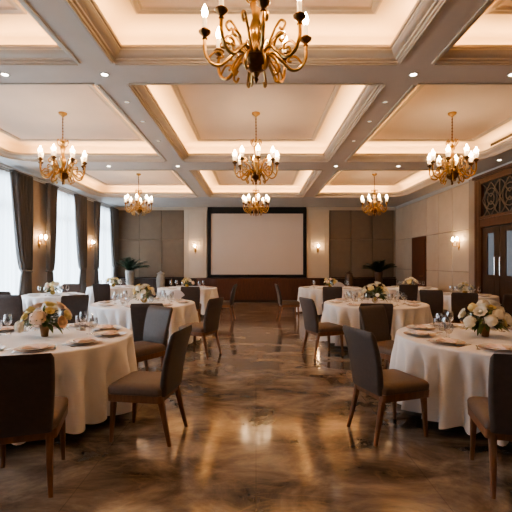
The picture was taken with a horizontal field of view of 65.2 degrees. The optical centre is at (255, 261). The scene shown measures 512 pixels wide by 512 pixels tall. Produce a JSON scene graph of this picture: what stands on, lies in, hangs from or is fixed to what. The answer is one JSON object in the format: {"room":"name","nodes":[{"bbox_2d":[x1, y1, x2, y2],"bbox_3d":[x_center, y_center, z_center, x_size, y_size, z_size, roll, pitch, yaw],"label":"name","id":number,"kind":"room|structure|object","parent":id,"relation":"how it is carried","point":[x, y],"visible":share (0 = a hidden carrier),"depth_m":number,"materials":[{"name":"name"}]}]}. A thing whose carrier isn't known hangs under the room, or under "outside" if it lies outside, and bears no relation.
{"room":"event hall","nodes":[
{"label":"event hall","id":0,"kind":"room"},
{"bbox_2d":[0,168,109,292],"bbox_3d":[-5.800,-0.380,6.500,0.200,3.800,19.400,0,0,0],"label":"wall","id":1,"kind":"structure","parent":0,"point":[39,275],"depth_m":10.68,"materials":[{"name":"beige paint"}]},
{"bbox_2d":[0,170,20,294],"bbox_3d":[-5.655,-0.285,8.825,0.079,3.530,2.150,0,0,0],"label":"sheer curtain","id":2,"kind":"object","parent":1,"relation":"hanging from","point":[10,273],"visible":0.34,"depth_m":9.10,"materials":[{"name":"fabric"}]},
{"bbox_2d":[38,235,46,248],"bbox_3d":[-5.624,-0.535,10.500,0.158,0.370,0.292,0,0,0],"label":"wall sconce","id":3,"kind":"object","parent":1,"relation":"attached to","point":[45,237],"visible":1,"depth_m":10.49,"materials":[{"name":"gold metal"}]},
{"bbox_2d":[0,163,113,207],"bbox_3d":[-5.655,-2.140,6.425,0.090,0.080,18.850,0,0,0],"label":"trim","id":4,"kind":"structure","parent":1,"relation":"attached to","point":[3,166],"depth_m":10.81,"materials":[{"name":"paint"}]},
{"bbox_2d":[53,191,79,292],"bbox_3d":[-5.655,-0.285,12.065,0.079,3.530,2.170,0,0,0],"label":"sheer curtain","id":5,"kind":"object","parent":1,"relation":"hanging from","point":[66,271],"visible":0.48,"depth_m":11.85,"materials":[{"name":"fabric"}]},
{"bbox_2d":[98,206,112,284],"bbox_3d":[-5.655,-0.285,14.975,0.079,3.530,1.650,0,0,0],"label":"sheer curtain","id":6,"kind":"object","parent":1,"relation":"hanging from","point":[105,269],"visible":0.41,"depth_m":15.01,"materials":[{"name":"fabric"}]},
{"bbox_2d":[113,210,395,285],"bbox_3d":[-0.050,-0.380,16.047,11.700,3.800,0.305,0,0,0],"label":"wall","id":7,"kind":"structure","parent":0,"point":[164,240],"depth_m":15.96,"materials":[{"name":"brown fabric"}]},
{"bbox_2d":[109,207,118,282],"bbox_3d":[-5.525,-0.300,15.597,0.178,3.580,0.754,0,0,0],"label":"drape","id":8,"kind":"object","parent":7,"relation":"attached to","point":[114,213],"visible":0.73,"depth_m":15.57,"materials":[{"name":"fabric"}]},
{"bbox_2d":[114,207,395,209],"bbox_3d":[-0.050,-2.130,15.930,11.300,0.100,0.140,0,0,0],"label":"trim","id":9,"kind":"structure","parent":7,"relation":"attached to","point":[118,208],"depth_m":15.90,"materials":[{"name":"paint"}]},
{"bbox_2d":[208,207,305,276],"bbox_3d":[0.040,-0.785,15.861,3.900,2.770,0.072,0,0,0],"label":"projection screen","id":10,"kind":"object","parent":7,"relation":"attached to","point":[272,243],"visible":0.95,"depth_m":15.87,"materials":[{"name":"white"}]},
{"bbox_2d":[0,0,511,206],"bbox_3d":[-0.050,-2.523,6.500,11.900,0.714,19.600,0,0,0],"label":"ceiling","id":11,"kind":"structure","parent":0,"point":[362,54],"depth_m":6.06,"materials":[{"name":"paint"}]},
{"bbox_2d":[37,111,86,184],"bbox_3d":[-3.270,-1.911,6.770,0.748,1.223,0.748,0,0,-27],"label":"chandelier","id":12,"kind":"object","parent":11,"relation":"hanging from","point":[61,173],"visible":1,"depth_m":6.73,"materials":[{"name":"gold metal"}]},
{"bbox_2d":[124,173,152,216],"bbox_3d":[-3.360,-1.911,11.450,0.748,1.223,0.748,0,0,15],"label":"chandelier","id":13,"kind":"object","parent":11,"relation":"hanging from","point":[138,206],"visible":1,"depth_m":11.40,"materials":[{"name":"gold metal"}]},
{"bbox_2d":[199,0,311,87],"bbox_3d":[0.000,-1.937,3.030,0.804,1.170,0.804,0,0,-30],"label":"chandelier","id":14,"kind":"object","parent":11,"relation":"hanging from","point":[255,59],"visible":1,"depth_m":2.97,"materials":[{"name":"gold metal"}]},
{"bbox_2d":[232,111,278,184],"bbox_3d":[0.000,-1.911,6.770,0.748,1.223,0.748,0,0,-28],"label":"chandelier","id":15,"kind":"object","parent":11,"relation":"hanging from","point":[254,172],"visible":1,"depth_m":6.72,"materials":[{"name":"gold metal"}]},
{"bbox_2d":[242,188,268,215],"bbox_3d":[0.000,-1.929,11.450,0.791,1.186,0.732,0,0,-2],"label":"chandelier","id":16,"kind":"object","parent":11,"relation":"hanging from","point":[255,207],"visible":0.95,"depth_m":11.39,"materials":[{"name":"gold metal"}]},
{"bbox_2d":[361,173,387,216],"bbox_3d":[3.390,-1.911,11.450,0.748,1.223,0.748,0,0,18],"label":"chandelier","id":17,"kind":"object","parent":11,"relation":"hanging from","point":[374,209],"visible":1,"depth_m":11.40,"materials":[{"name":"gold metal"}]},
{"bbox_2d":[427,111,478,184],"bbox_3d":[3.320,-1.911,6.770,0.748,1.223,0.748,0,0,13],"label":"chandelier","id":18,"kind":"object","parent":11,"relation":"hanging from","point":[453,172],"visible":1,"depth_m":6.72,"materials":[{"name":"gold metal"}]},
{"bbox_2d":[489,133,511,147],"bbox_3d":[4.890,-2.430,7.800,0.020,0.076,1.940,0,0,0],"label":"ceiling vent","id":19,"kind":"object","parent":11,"relation":"in","point":[510,134],"visible":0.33,"depth_m":7.98,"materials":[{"name":"beige"}]},
{"bbox_2d":[0,301,511,511],"bbox_3d":[-0.050,1.570,6.500,11.900,0.100,19.600,0,0,0],"label":"floor","id":20,"kind":"structure","parent":0,"point":[267,430],"depth_m":3.24,"materials":[{"name":"stone"}]},
{"bbox_2d":[0,295,29,326],"bbox_3d":[-4.414,1.050,7.312,0.482,0.941,0.606,0,0,-9],"label":"dining chair","id":21,"kind":"object","parent":20,"relation":"on","point":[10,305],"visible":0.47,"depth_m":7.08,"materials":[{"name":"grey fabric"}]},
{"bbox_2d":[0,291,29,315],"bbox_3d":[-5.024,1.050,8.162,0.482,0.941,0.606,0,0,6],"label":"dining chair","id":22,"kind":"object","parent":20,"relation":"on","point":[1,292],"visible":0.07,"depth_m":7.86,"materials":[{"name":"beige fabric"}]},
{"bbox_2d":[9,170,32,294],"bbox_3d":[-5.525,-0.300,9.447,0.178,3.580,0.814,0,0,0],"label":"drape","id":23,"kind":"object","parent":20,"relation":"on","point":[21,183],"visible":0.85,"depth_m":9.45,"materials":[{"name":"fabric"}]},
{"bbox_2d":[0,353,67,497],"bbox_3d":[-1.599,1.050,2.764,0.482,0.941,0.606,0,0,-18],"label":"dining chair","id":24,"kind":"object","parent":20,"relation":"on","point":[30,409],"visible":1,"depth_m":2.56,"materials":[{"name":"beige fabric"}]},
{"bbox_2d":[45,183,58,291],"bbox_3d":[-5.525,-0.300,10.845,0.178,3.580,0.551,0,0,0],"label":"drape","id":25,"kind":"object","parent":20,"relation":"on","point":[52,190],"visible":0.73,"depth_m":10.72,"materials":[{"name":"fabric"}]},
{"bbox_2d":[62,284,80,292],"bbox_3d":[-4.864,1.050,10.338,0.482,0.941,0.606,0,0,-6],"label":"dining chair","id":26,"kind":"object","parent":20,"relation":"on","point":[72,287],"visible":0.22,"depth_m":10.57,"materials":[{"name":"grey fabric"}]},
{"bbox_2d":[55,295,88,323],"bbox_3d":[-3.337,1.050,7.239,0.482,0.941,0.606,0,0,-37],"label":"dining chair","id":27,"kind":"object","parent":20,"relation":"on","point":[76,304],"visible":0.41,"depth_m":7.05,"materials":[{"name":"grey fabric"}]},
{"bbox_2d":[74,194,86,293],"bbox_3d":[-5.525,-0.300,12.617,0.178,3.580,0.754,0,0,0],"label":"drape","id":28,"kind":"object","parent":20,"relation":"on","point":[80,202],"visible":0.82,"depth_m":12.60,"materials":[{"name":"fabric"}]},
{"bbox_2d":[94,201,100,283],"bbox_3d":[-5.525,-0.300,13.925,0.178,3.580,0.389,0,0,0],"label":"drape","id":29,"kind":"object","parent":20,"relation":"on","point":[97,205],"visible":0.78,"depth_m":13.81,"materials":[{"name":"fabric"}]},
{"bbox_2d":[92,284,115,302],"bbox_3d":[-4.148,1.050,10.962,0.482,0.941,0.606,0,0,-3],"label":"dining chair","id":30,"kind":"object","parent":20,"relation":"on","point":[101,292],"visible":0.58,"depth_m":10.71,"materials":[{"name":"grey fabric"}]},
{"bbox_2d":[115,257,148,285],"bbox_3d":[-4.598,0.660,14.938,1.228,1.721,1.379,0,0,-27],"label":"potted palm","id":31,"kind":"object","parent":20,"relation":"on","point":[130,273],"visible":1,"depth_m":14.89,"materials":[{"name":"plant"}]},
{"bbox_2d":[125,270,134,285],"bbox_3d":[-4.720,0.920,15.000,0.354,1.200,0.354,0,0,0],"label":"pot","id":32,"kind":"object","parent":31,"relation":"attached to","point":[130,274],"depth_m":14.87,"materials":[{"name":"ceramic"}]},
{"bbox_2d":[115,278,173,297],"bbox_3d":[-4.350,1.080,15.610,2.240,0.880,0.420,0,0,0],"label":"sideboard","id":33,"kind":"object","parent":20,"relation":"on","point":[151,281],"visible":0.17,"depth_m":15.40,"materials":[{"name":"brown wood"}]},
{"bbox_2d":[130,303,168,369],"bbox_3d":[-1.556,1.050,5.882,0.482,0.941,0.606,0,0,-6],"label":"dining chair","id":34,"kind":"object","parent":20,"relation":"on","point":[138,311],"visible":0.4,"depth_m":5.62,"materials":[{"name":"grey fabric"}]},
{"bbox_2d":[108,325,191,446],"bbox_3d":[-0.922,1.050,3.543,0.606,0.941,0.482,0,0,10],"label":"dining chair","id":35,"kind":"object","parent":20,"relation":"on","point":[145,387],"visible":1,"depth_m":3.37,"materials":[{"name":"brown fabric"}]},
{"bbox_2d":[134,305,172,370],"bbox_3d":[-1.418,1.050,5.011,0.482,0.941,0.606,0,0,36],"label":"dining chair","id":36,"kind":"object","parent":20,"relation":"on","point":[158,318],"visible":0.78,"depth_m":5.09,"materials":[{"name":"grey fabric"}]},
{"bbox_2d":[156,271,164,287],"bbox_3d":[-3.600,0.925,15.100,0.328,1.190,0.328,0,0,19],"label":"urn","id":37,"kind":"object","parent":20,"relation":"on","point":[160,280],"visible":0.66,"depth_m":14.98,"materials":[{"name":"ceramic"}]},
{"bbox_2d":[180,287,200,321],"bbox_3d":[-1.576,1.050,9.712,0.482,0.941,0.606,0,0,-6],"label":"dining chair","id":38,"kind":"object","parent":20,"relation":"on","point":[190,293],"visible":0.48,"depth_m":9.46,"materials":[{"name":"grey fabric"}]},
{"bbox_2d":[179,297,223,358],"bbox_3d":[-0.895,1.050,6.564,0.606,0.941,0.482,0,0,25],"label":"dining chair","id":39,"kind":"object","parent":20,"relation":"on","point":[210,325],"visible":0.92,"depth_m":6.41,"materials":[{"name":"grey fabric"}]},
{"bbox_2d":[222,284,236,320],"bbox_3d":[-0.822,1.050,10.546,0.606,0.941,0.482,0,0,6],"label":"dining chair","id":40,"kind":"object","parent":20,"relation":"on","point":[226,303],"visible":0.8,"depth_m":10.32,"materials":[{"name":"grey fabric"}]},
{"bbox_2d":[196,278,319,300],"bbox_3d":[0.080,1.070,15.610,4.800,0.900,0.420,0,0,0],"label":"credenza","id":41,"kind":"object","parent":20,"relation":"on","point":[248,289],"visible":0.65,"depth_m":15.40,"materials":[{"name":"brown wood"}]},
{"bbox_2d":[275,284,299,320],"bbox_3d":[0.822,1.050,10.596,0.606,0.941,0.482,0,0,-6],"label":"dining chair","id":42,"kind":"object","parent":20,"relation":"on","point":[283,303],"visible":1,"depth_m":10.38,"materials":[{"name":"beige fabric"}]},
{"bbox_2d":[299,297,343,358],"bbox_3d":[1.074,1.050,6.566,0.606,0.941,0.482,0,0,-21],"label":"dining chair","id":43,"kind":"object","parent":20,"relation":"on","point":[312,325],"visible":0.96,"depth_m":6.42,"materials":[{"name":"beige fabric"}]},
{"bbox_2d":[322,287,341,310],"bbox_3d":[1.844,1.050,9.712,0.482,0.941,0.606,0,0,9],"label":"dining chair","id":44,"kind":"object","parent":20,"relation":"on","point":[329,293],"visible":0.54,"depth_m":9.45,"materials":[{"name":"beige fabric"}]},
{"bbox_2d":[345,271,353,286],"bbox_3d":[3.520,0.925,15.100,0.328,1.190,0.328,0,0,19],"label":"urn","id":45,"kind":"object","parent":20,"relation":"on","point":[349,277],"visible":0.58,"depth_m":14.98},
{"bbox_2d":[332,278,396,297],"bbox_3d":[4.200,1.080,15.610,2.440,0.880,0.420,0,0,0],"label":"sideboard","id":46,"kind":"object","parent":20,"relation":"on","point":[358,282],"visible":0.17,"depth_m":15.40,"materials":[{"name":"brown wood"}]},
{"bbox_2d":[359,305,393,369],"bbox_3d":[1.681,1.050,5.073,0.482,0.941,0.606,0,0,-30],"label":"dining chair","id":47,"kind":"object","parent":20,"relation":"on","point":[374,320],"visible":0.6,"depth_m":5.22,"materials":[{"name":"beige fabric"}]},
{"bbox_2d":[362,259,396,298],"bbox_3d":[4.617,0.712,14.925,1.281,1.617,1.174,0,0,10],"label":"potted palm","id":48,"kind":"object","parent":20,"relation":"on","point":[379,265],"visible":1,"depth_m":14.93,"materials":[{"name":"plant"}]},
{"bbox_2d":[375,272,382,298],"bbox_3d":[4.620,0.945,15.050,0.312,1.150,0.312,0,0,0],"label":"pot","id":49,"kind":"object","parent":48,"relation":"attached to","point":[378,275],"depth_m":14.94,"materials":[{"name":"ceramic"}]},
{"bbox_2d":[342,325,428,445],"bbox_3d":[1.154,1.050,3.587,0.606,0.941,0.482,0,0,-20],"label":"dining chair","id":50,"kind":"object","parent":20,"relation":"on","point":[394,386],"visible":1,"depth_m":3.44,"materials":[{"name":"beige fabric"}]},
{"bbox_2d":[399,285,417,300],"bbox_3d":[3.962,1.050,10.512,0.482,0.941,0.606,0,0,11],"label":"dining chair","id":51,"kind":"object","parent":20,"relation":"on","point":[411,291],"visible":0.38,"depth_m":10.26,"materials":[{"name":"brown fabric"}]},
{"bbox_2d":[419,290,448,321],"bbox_3d":[3.797,1.050,8.519,0.482,0.941,0.606,0,0,37],"label":"dining chair","id":52,"kind":"object","parent":20,"relation":"on","point":[434,298],"visible":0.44,"depth_m":8.29,"materials":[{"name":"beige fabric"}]},
{"bbox_2d":[448,292,477,322],"bbox_3d":[4.037,1.050,7.814,0.482,0.941,0.606,0,0,20],"label":"dining chair","id":53,"kind":"object","parent":20,"relation":"on","point":[459,301],"visible":0.44,"depth_m":7.60,"materials":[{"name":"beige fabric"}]},
{"bbox_2d":[467,353,511,498],"bbox_3d":[1.790,1.050,2.763,0.482,0.941,0.606,0,0,15],"label":"dining chair","id":54,"kind":"object","parent":20,"relation":"on","point":[492,414],"visible":1,"depth_m":2.59,"materials":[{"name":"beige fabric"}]},
{"bbox_2d":[501,294,511,325],"bbox_3d":[4.746,1.050,7.512,0.482,0.941,0.606,0,0,6],"label":"dining chair","id":55,"kind":"object","parent":20,"relation":"on","point":[507,298],"visible":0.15,"depth_m":7.27,"materials":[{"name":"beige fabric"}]},
{"bbox_3d":[-2.070,1.141,7.400,1.824,0.756,1.824,0,0,44],"label":"banquet table","id":56,"kind":"object","parent":20,"relation":"on","visible":0},
{"bbox_2d":[88,298,200,343],"bbox_3d":[-2.072,1.112,7.367,2.103,0.714,2.070,0,0,0],"label":"tablecloth","id":57,"kind":"object","parent":56,"relation":"on","point":[183,313],"visible":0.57,"depth_m":6.81,"materials":[{"name":"white fabric"}]},
{"bbox_2d":[132,283,155,302],"bbox_3d":[-2.078,0.574,7.411,0.455,0.360,0.463,0,0,-39],"label":"centrepiece","id":58,"kind":"object","parent":57,"relation":"on","point":[138,287],"visible":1,"depth_m":7.32,"materials":[{"name":"white plant"}]},
{"bbox_3d":[-1.561,0.743,7.909,0.262,0.021,0.262,0,0,-45],"label":"dinner plate","id":59,"kind":"object","parent":57,"relation":"on","visible":0},
{"bbox_2d":[170,290,183,298],"bbox_3d":[-1.561,0.644,7.909,0.337,0.200,0.022,0,0,17],"label":"folded napkin","id":60,"kind":"object","parent":59,"relation":"on","point":[178,294],"visible":0.96,"depth_m":7.91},
{"bbox_3d":[-2.170,1.141,4.050,1.724,0.756,1.724,0,0,0],"label":"banquet table","id":61,"kind":"object","parent":20,"relation":"on","visible":0},
{"bbox_2d":[0,324,137,445],"bbox_3d":[-2.185,1.112,4.072,1.967,0.714,1.953,0,0,0],"label":"tablecloth","id":62,"kind":"object","parent":61,"relation":"on","point":[84,374],"visible":0.6,"depth_m":3.59,"materials":[{"name":"white fabric"}]},
{"bbox_2d":[14,344,54,351],"bbox_3d":[-1.900,0.745,3.437,0.314,0.019,0.314,0,0,-24],"label":"charger plate","id":63,"kind":"object","parent":62,"relation":"on","point":[52,346],"visible":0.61,"depth_m":3.37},
{"bbox_2d":[17,343,51,350],"bbox_3d":[-1.900,0.735,3.437,0.262,0.021,0.262,0,0,-24],"label":"dinner plate","id":64,"kind":"object","parent":63,"relation":"on","point":[49,345],"visible":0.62,"depth_m":3.43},
{"bbox_2d":[21,344,47,348],"bbox_3d":[-1.900,0.720,3.437,0.165,0.031,0.124,0,0,-2],"label":"folded napkin","id":65,"kind":"object","parent":64,"relation":"on","point":[35,346],"visible":0.98,"depth_m":3.40,"materials":[{"name":"fabric"}]},
{"bbox_2d":[14,301,71,336],"bbox_3d":[-2.127,0.576,4.036,0.502,0.357,0.456,0,0,13],"label":"centrepiece","id":66,"kind":"object","parent":62,"relation":"on","point":[42,318],"visible":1,"depth_m":3.98,"materials":[{"name":"beige plant"}]},
{"bbox_2d":[39,324,48,336],"bbox_3d":[-2.140,0.693,4.050,0.100,0.122,0.100,0,0,0],"label":"vase","id":67,"kind":"object","parent":66,"relation":"attached to","point":[44,331],"depth_m":4.02,"materials":[{"name":"brown metal"}]},
{"bbox_2d":[66,339,101,344],"bbox_3d":[-1.591,0.745,3.712,0.314,0.019,0.314,0,0,30],"label":"charger plate","id":68,"kind":"object","parent":62,"relation":"on","point":[100,340],"visible":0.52,"depth_m":3.66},
{"bbox_2d":[69,337,99,343],"bbox_3d":[-1.591,0.735,3.712,0.262,0.021,0.262,0,0,30],"label":"dinner plate","id":69,"kind":"object","parent":68,"relation":"on","point":[96,339],"visible":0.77,"depth_m":3.71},
{"bbox_2d":[73,337,95,342],"bbox_3d":[-1.591,0.720,3.712,0.165,0.031,0.124,0,0,-44],"label":"folded napkin","id":70,"kind":"object","parent":69,"relation":"on","point":[81,340],"visible":0.98,"depth_m":3.69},
{"bbox_2d":[92,326,121,329],"bbox_3d":[-1.670,0.745,4.496,0.314,0.019,0.314,0,0,-42],"label":"charger plate","id":71,"kind":"object","parent":62,"relation":"on","point":[119,326],"visible":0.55,"depth_m":4.42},
{"bbox_2d":[95,325,118,328],"bbox_3d":[-1.670,0.735,4.496,0.262,0.021,0.262,0,0,-42],"label":"dinner plate","id":72,"kind":"object","parent":71,"relation":"on","point":[100,326],"visible":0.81,"depth_m":4.50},
{"bbox_2d":[94,331,125,336],"bbox_3d":[-1.503,0.745,4.117,0.314,0.019,0.314,0,0,-6],"label":"charger plate","id":73,"kind":"object","parent":62,"relation":"on","point":[95,334],"visible":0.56,"depth_m":4.06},
{"bbox_2d":[101,330,117,334],"bbox_3d":[-1.503,0.720,4.117,0.124,0.031,0.165,0,0,-6],"label":"folded napkin","id":74,"kind":"object","parent":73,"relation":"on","point":[110,331],"visible":0.95,"depth_m":4.06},
{"bbox_2d":[96,330,122,335],"bbox_3d":[-1.503,0.735,4.117,0.262,0.021,0.262,0,0,-6],"label":"dinner plate","id":75,"kind":"object","parent":73,"relation":"on","point":[119,331],"visible":0.74,"depth_m":4.13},
{"bbox_3d":[-2.000,1.141,11.700,1.684,0.756,1.684,0,0,-2],"label":"banquet table","id":76,"kind":"object","parent":20,"relation":"on","visible":0},
{"bbox_2d":[156,286,218,314],"bbox_3d":[-2.022,1.112,11.688,1.889,0.714,1.919,0,0,0],"label":"tablecloth","id":77,"kind":"object","parent":76,"relation":"on","point":[206,294],"visible":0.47,"depth_m":11.16,"materials":[{"name":"white fabric"}]},
{"bbox_2d":[182,277,193,286],"bbox_3d":[-2.005,0.599,11.685,0.361,0.310,0.355,0,0,23],"label":"centrepiece","id":78,"kind":"object","parent":77,"relation":"on","point":[187,279],"visible":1,"depth_m":11.65,"materials":[{"name":"beige plant"}]},
{"bbox_3d":[-4.350,1.141,12.200,1.464,0.756,1.464,0,0,20],"label":"banquet table","id":79,"kind":"object","parent":20,"relation":"on","visible":0},
{"bbox_2d":[85,285,139,309],"bbox_3d":[-4.373,1.111,12.188,1.696,0.713,1.697,0,0,0],"label":"tablecloth","id":80,"kind":"object","parent":79,"relation":"on","point":[89,291],"visible":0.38,"depth_m":11.62,"materials":[{"name":"white fabric"}]},
{"bbox_2d":[105,277,120,286],"bbox_3d":[-4.348,0.605,12.188,0.476,0.290,0.474,0,0,0],"label":"centrepiece","id":81,"kind":"object","parent":80,"relation":"on","point":[111,280],"visible":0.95,"depth_m":12.14,"materials":[{"name":"white plant"}]},
{"bbox_3d":[-4.680,1.141,9.250,1.304,0.756,1.304,0,0,42],"label":"banquet table","id":82,"kind":"object","parent":20,"relation":"on","visible":0},
{"bbox_2d":[21,293,88,321],"bbox_3d":[-4.660,1.112,9.248,1.542,0.714,1.530,0,0,4],"label":"tablecloth","id":83,"kind":"object","parent":82,"relation":"on","point":[27,301],"visible":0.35,"depth_m":8.68,"materials":[{"name":"white fabric"}]},
{"bbox_2d":[44,281,63,294],"bbox_3d":[-4.690,0.601,9.259,0.434,0.306,0.400,0,0,-11],"label":"centrepiece","id":84,"kind":"object","parent":83,"relation":"on","point":[54,285],"visible":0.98,"depth_m":9.20,"materials":[{"name":"white plant"}]},
{"bbox_3d":[2.350,1.141,4.050,1.724,0.756,1.724,0,0,-23],"label":"banquet table","id":85,"kind":"object","parent":20,"relation":"on","visible":0},
{"bbox_2d":[389,324,511,446],"bbox_3d":[2.359,1.112,4.055,1.933,0.714,1.962,0,0,0],"label":"tablecloth","id":86,"kind":"object","parent":85,"relation":"on","point":[454,374],"visible":0.68,"depth_m":3.58,"materials":[{"name":"white fabric"}]},
{"bbox_2d":[403,331,435,336],"bbox_3d":[1.683,0.745,4.117,0.314,0.019,0.314,0,0,6],"label":"charger plate","id":87,"kind":"object","parent":86,"relation":"on","point":[405,332],"visible":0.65,"depth_m":4.06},
{"bbox_2d":[406,330,432,335],"bbox_3d":[1.683,0.735,4.117,0.262,0.021,0.262,0,0,6],"label":"dinner plate","id":88,"kind":"object","parent":87,"relation":"on","point":[409,332],"visible":0.66,"depth_m":4.12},
{"bbox_2d":[410,330,428,334],"bbox_3d":[1.683,0.720,4.117,0.124,0.031,0.165,0,0,-2],"label":"folded napkin","id":89,"kind":"object","parent":88,"relation":"on","point":[420,332],"visible":0.96,"depth_m":4.08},
{"bbox_2d":[406,326,435,329],"bbox_3d":[1.850,0.745,4.496,0.314,0.019,0.314,0,0,42],"label":"charger plate","id":90,"kind":"object","parent":86,"relation":"on","point":[433,328],"visible":0.49,"depth_m":4.42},
{"bbox_2d":[408,325,432,328],"bbox_3d":[1.850,0.735,4.496,0.262,0.021,0.262,0,0,42],"label":"dinner plate","id":91,"kind":"object","parent":90,"relation":"on","point":[411,326],"visible":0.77,"depth_m":4.50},
{"bbox_2d":[429,338,465,344],"bbox_3d":[1.771,0.745,3.712,0.314,0.019,0.314,0,0,-30],"label":"charger plate","id":92,"kind":"object","parent":86,"relation":"on","point":[430,340],"visible":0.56,"depth_m":3.66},
{"bbox_2d":[432,337,462,343],"bbox_3d":[1.771,0.735,3.712,0.262,0.021,0.262,0,0,-30],"label":"dinner plate","id":93,"kind":"object","parent":92,"relation":"on","point":[433,339],"visible":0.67,"depth_m":3.69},
{"bbox_2d":[436,337,457,342],"bbox_3d":[1.771,0.720,3.712,0.165,0.031,0.124,0,0,39],"label":"folded napkin","id":94,"kind":"object","parent":93,"relation":"on","point":[450,340],"visible":0.99,"depth_m":3.69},
{"bbox_2d":[458,300,511,336],"bbox_3d":[2.324,0.567,4.056,0.509,0.374,0.477,0,0,0],"label":"centrepiece","id":95,"kind":"object","parent":86,"relation":"on","point":[494,314],"visible":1,"depth_m":3.95,"materials":[{"name":"white plant"}]},
{"bbox_2d":[481,326,489,336],"bbox_3d":[2.320,0.693,4.050,0.100,0.122,0.100,0,0,0],"label":"vase","id":96,"kind":"object","parent":95,"relation":"attached to","point":[484,333],"depth_m":4.02,"materials":[{"name":"brown metal"}]},
{"bbox_2d":[477,344,511,351],"bbox_3d":[2.080,0.745,3.437,0.314,0.019,0.314,0,0,24],"label":"charger plate","id":97,"kind":"object","parent":86,"relation":"on","point":[479,345],"visible":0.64,"depth_m":3.37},
{"bbox_2d":[481,343,511,350],"bbox_3d":[2.080,0.735,3.437,0.262,0.021,0.262,0,0,24],"label":"dinner plate","id":98,"kind":"object","parent":97,"relation":"on","point":[484,344],"visible":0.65,"depth_m":3.45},
{"bbox_2d":[485,343,511,349],"bbox_3d":[2.080,0.720,3.437,0.124,0.031,0.165,0,0,-40],"label":"folded napkin","id":99,"kind":"object","parent":98,"relation":"on","point":[499,346],"visible":0.98,"depth_m":3.42,"materials":[{"name":"fabric"}]},
{"bbox_3d":[2.200,1.141,7.400,1.824,0.756,1.824,0,0,21],"label":"banquet table","id":100,"kind":"object","parent":20,"relation":"on","visible":0},
{"bbox_2d":[319,298,432,345],"bbox_3d":[2.201,1.112,7.399,2.073,0.714,2.011,0,0,8],"label":"tablecloth","id":101,"kind":"object","parent":100,"relation":"on","point":[342,314],"visible":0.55,"depth_m":6.79,"materials":[{"name":"white fabric"}]},
{"bbox_2d":[358,281,389,302],"bbox_3d":[2.220,0.560,7.425,0.574,0.403,0.553,0,0,-29],"label":"centrepiece","id":102,"kind":"object","parent":101,"relation":"on","point":[381,290],"visible":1,"depth_m":7.36,"materials":[{"name":"beige plant"}]},
{"bbox_3d":[2.709,0.743,7.909,0.262,0.021,0.262,0,0,-45],"label":"dinner plate","id":103,"kind":"object","parent":101,"relation":"on","visible":0},
{"bbox_2d":[387,290,399,298],"bbox_3d":[2.709,0.644,7.909,0.337,0.200,0.022,0,0,-17],"label":"folded napkin","id":104,"kind":"object","parent":103,"relation":"on","point":[392,292],"visible":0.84,"depth_m":7.91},
{"bbox_3d":[2.190,1.141,11.800,1.824,0.756,1.824,0,0,-25],"label":"banquet table","id":105,"kind":"object","parent":20,"relation":"on","visible":0},
{"bbox_2d":[296,286,364,314],"bbox_3d":[2.200,1.112,11.825,2.083,0.714,2.039,0,0,0],"label":"tablecloth","id":106,"kind":"object","parent":105,"relation":"on","point":[312,292],"visible":0.41,"depth_m":11.10,"materials":[{"name":"white fabric"}]},
{"bbox_2d":[324,278,337,286],"bbox_3d":[2.193,0.606,11.794,0.418,0.296,0.436,0,0,24],"label":"centrepiece","id":107,"kind":"object","parent":106,"relation":"on","point":[327,280],"visible":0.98,"depth_m":11.72,"materials":[{"name":"beige plant"}]},
{"bbox_3d":[4.550,1.141,11.800,1.464,0.756,1.464,0,0,-26],"label":"banquet table","id":108,"kind":"object","parent":20,"relation":"on","visible":0},
{"bbox_2d":[385,286,437,300],"bbox_3d":[4.545,1.112,11.792,1.678,0.714,1.684,0,0,17],"label":"tablecloth","id":109,"kind":"object","parent":108,"relation":"on","point":[419,287],"visible":0.21,"depth_m":11.39,"materials":[{"name":"white fabric"}]},
{"bbox_2d":[403,277,418,284],"bbox_3d":[4.560,0.596,11.822,0.439,0.316,0.369,0,0,-22],"label":"centrepiece","id":110,"kind":"object","parent":109,"relation":"on","point":[409,280],"visible":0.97,"depth_m":11.74,"materials":[{"name":"beige plant"}]},
{"bbox_2d":[396,179,507,292],"bbox_3d":[5.655,-0.380,6.500,0.290,3.800,19.400,0,0,0],"label":"wall","id":111,"kind":"structure","parent":0,"point":[440,217],"depth_m":11.94,"materials":[{"name":"paint"}]},
{"bbox_2d":[412,236,426,286],"bbox_3d":[5.535,0.340,13.675,0.130,2.360,1.150,0,0,0],"label":"door","id":112,"kind":"structure","parent":111,"relation":"in","point":[419,270],"depth_m":13.54,"materials":[{"name":"brown wood"}]},
{"bbox_2d":[395,161,511,208],"bbox_3d":[5.555,-2.140,6.425,0.090,0.080,18.850,0,0,0],"label":"trim","id":113,"kind":"structure","parent":111,"relation":"attached to","point":[465,180],"depth_m":11.69,"materials":[{"name":"paint"}]},
{"bbox_2d":[452,237,459,249],"bbox_3d":[5.488,-0.505,10.950,0.158,0.370,0.292,0,0,0],"label":"wall sconce","id":114,"kind":"object","parent":111,"relation":"attached to","point":[458,242],"visible":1,"depth_m":10.95,"materials":[{"name":"gold metal"}]},
{"bbox_2d":[472,163,511,326],"bbox_3d":[5.520,-0.295,8.360,0.160,3.630,3.420,0,0,0],"label":"door","id":115,"kind":"structure","parent":111,"relation":"in","point":[492,189],"depth_m":9.32,"materials":[{"name":"brown wood"}]},
{"bbox_3d":[4.780,1.141,9.150,1.304,0.756,1.304,0,0,-3],"label":"banquet table","id":116,"kind":"object","parent":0,"visible":0},
{"bbox_2d":[433,293,500,323],"bbox_3d":[4.777,1.112,9.127,1.549,0.714,1.511,0,0,10],"label":"tablecloth","id":117,"kind":"object","parent":116,"relation":"on","point":[446,298],"visible":0.2,"depth_m":8.76,"materials":[{"name":"white fabric"}]},
{"bbox_2d":[458,281,473,292],"bbox_3d":[4.784,0.598,9.131,0.333,0.312,0.313,0,0,32],"label":"centrepiece","id":118,"kind":"object","parent":117,"relation":"on","point":[464,287],"visible":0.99,"depth_m":9.10,"materials":[{"name":"beige plant"}]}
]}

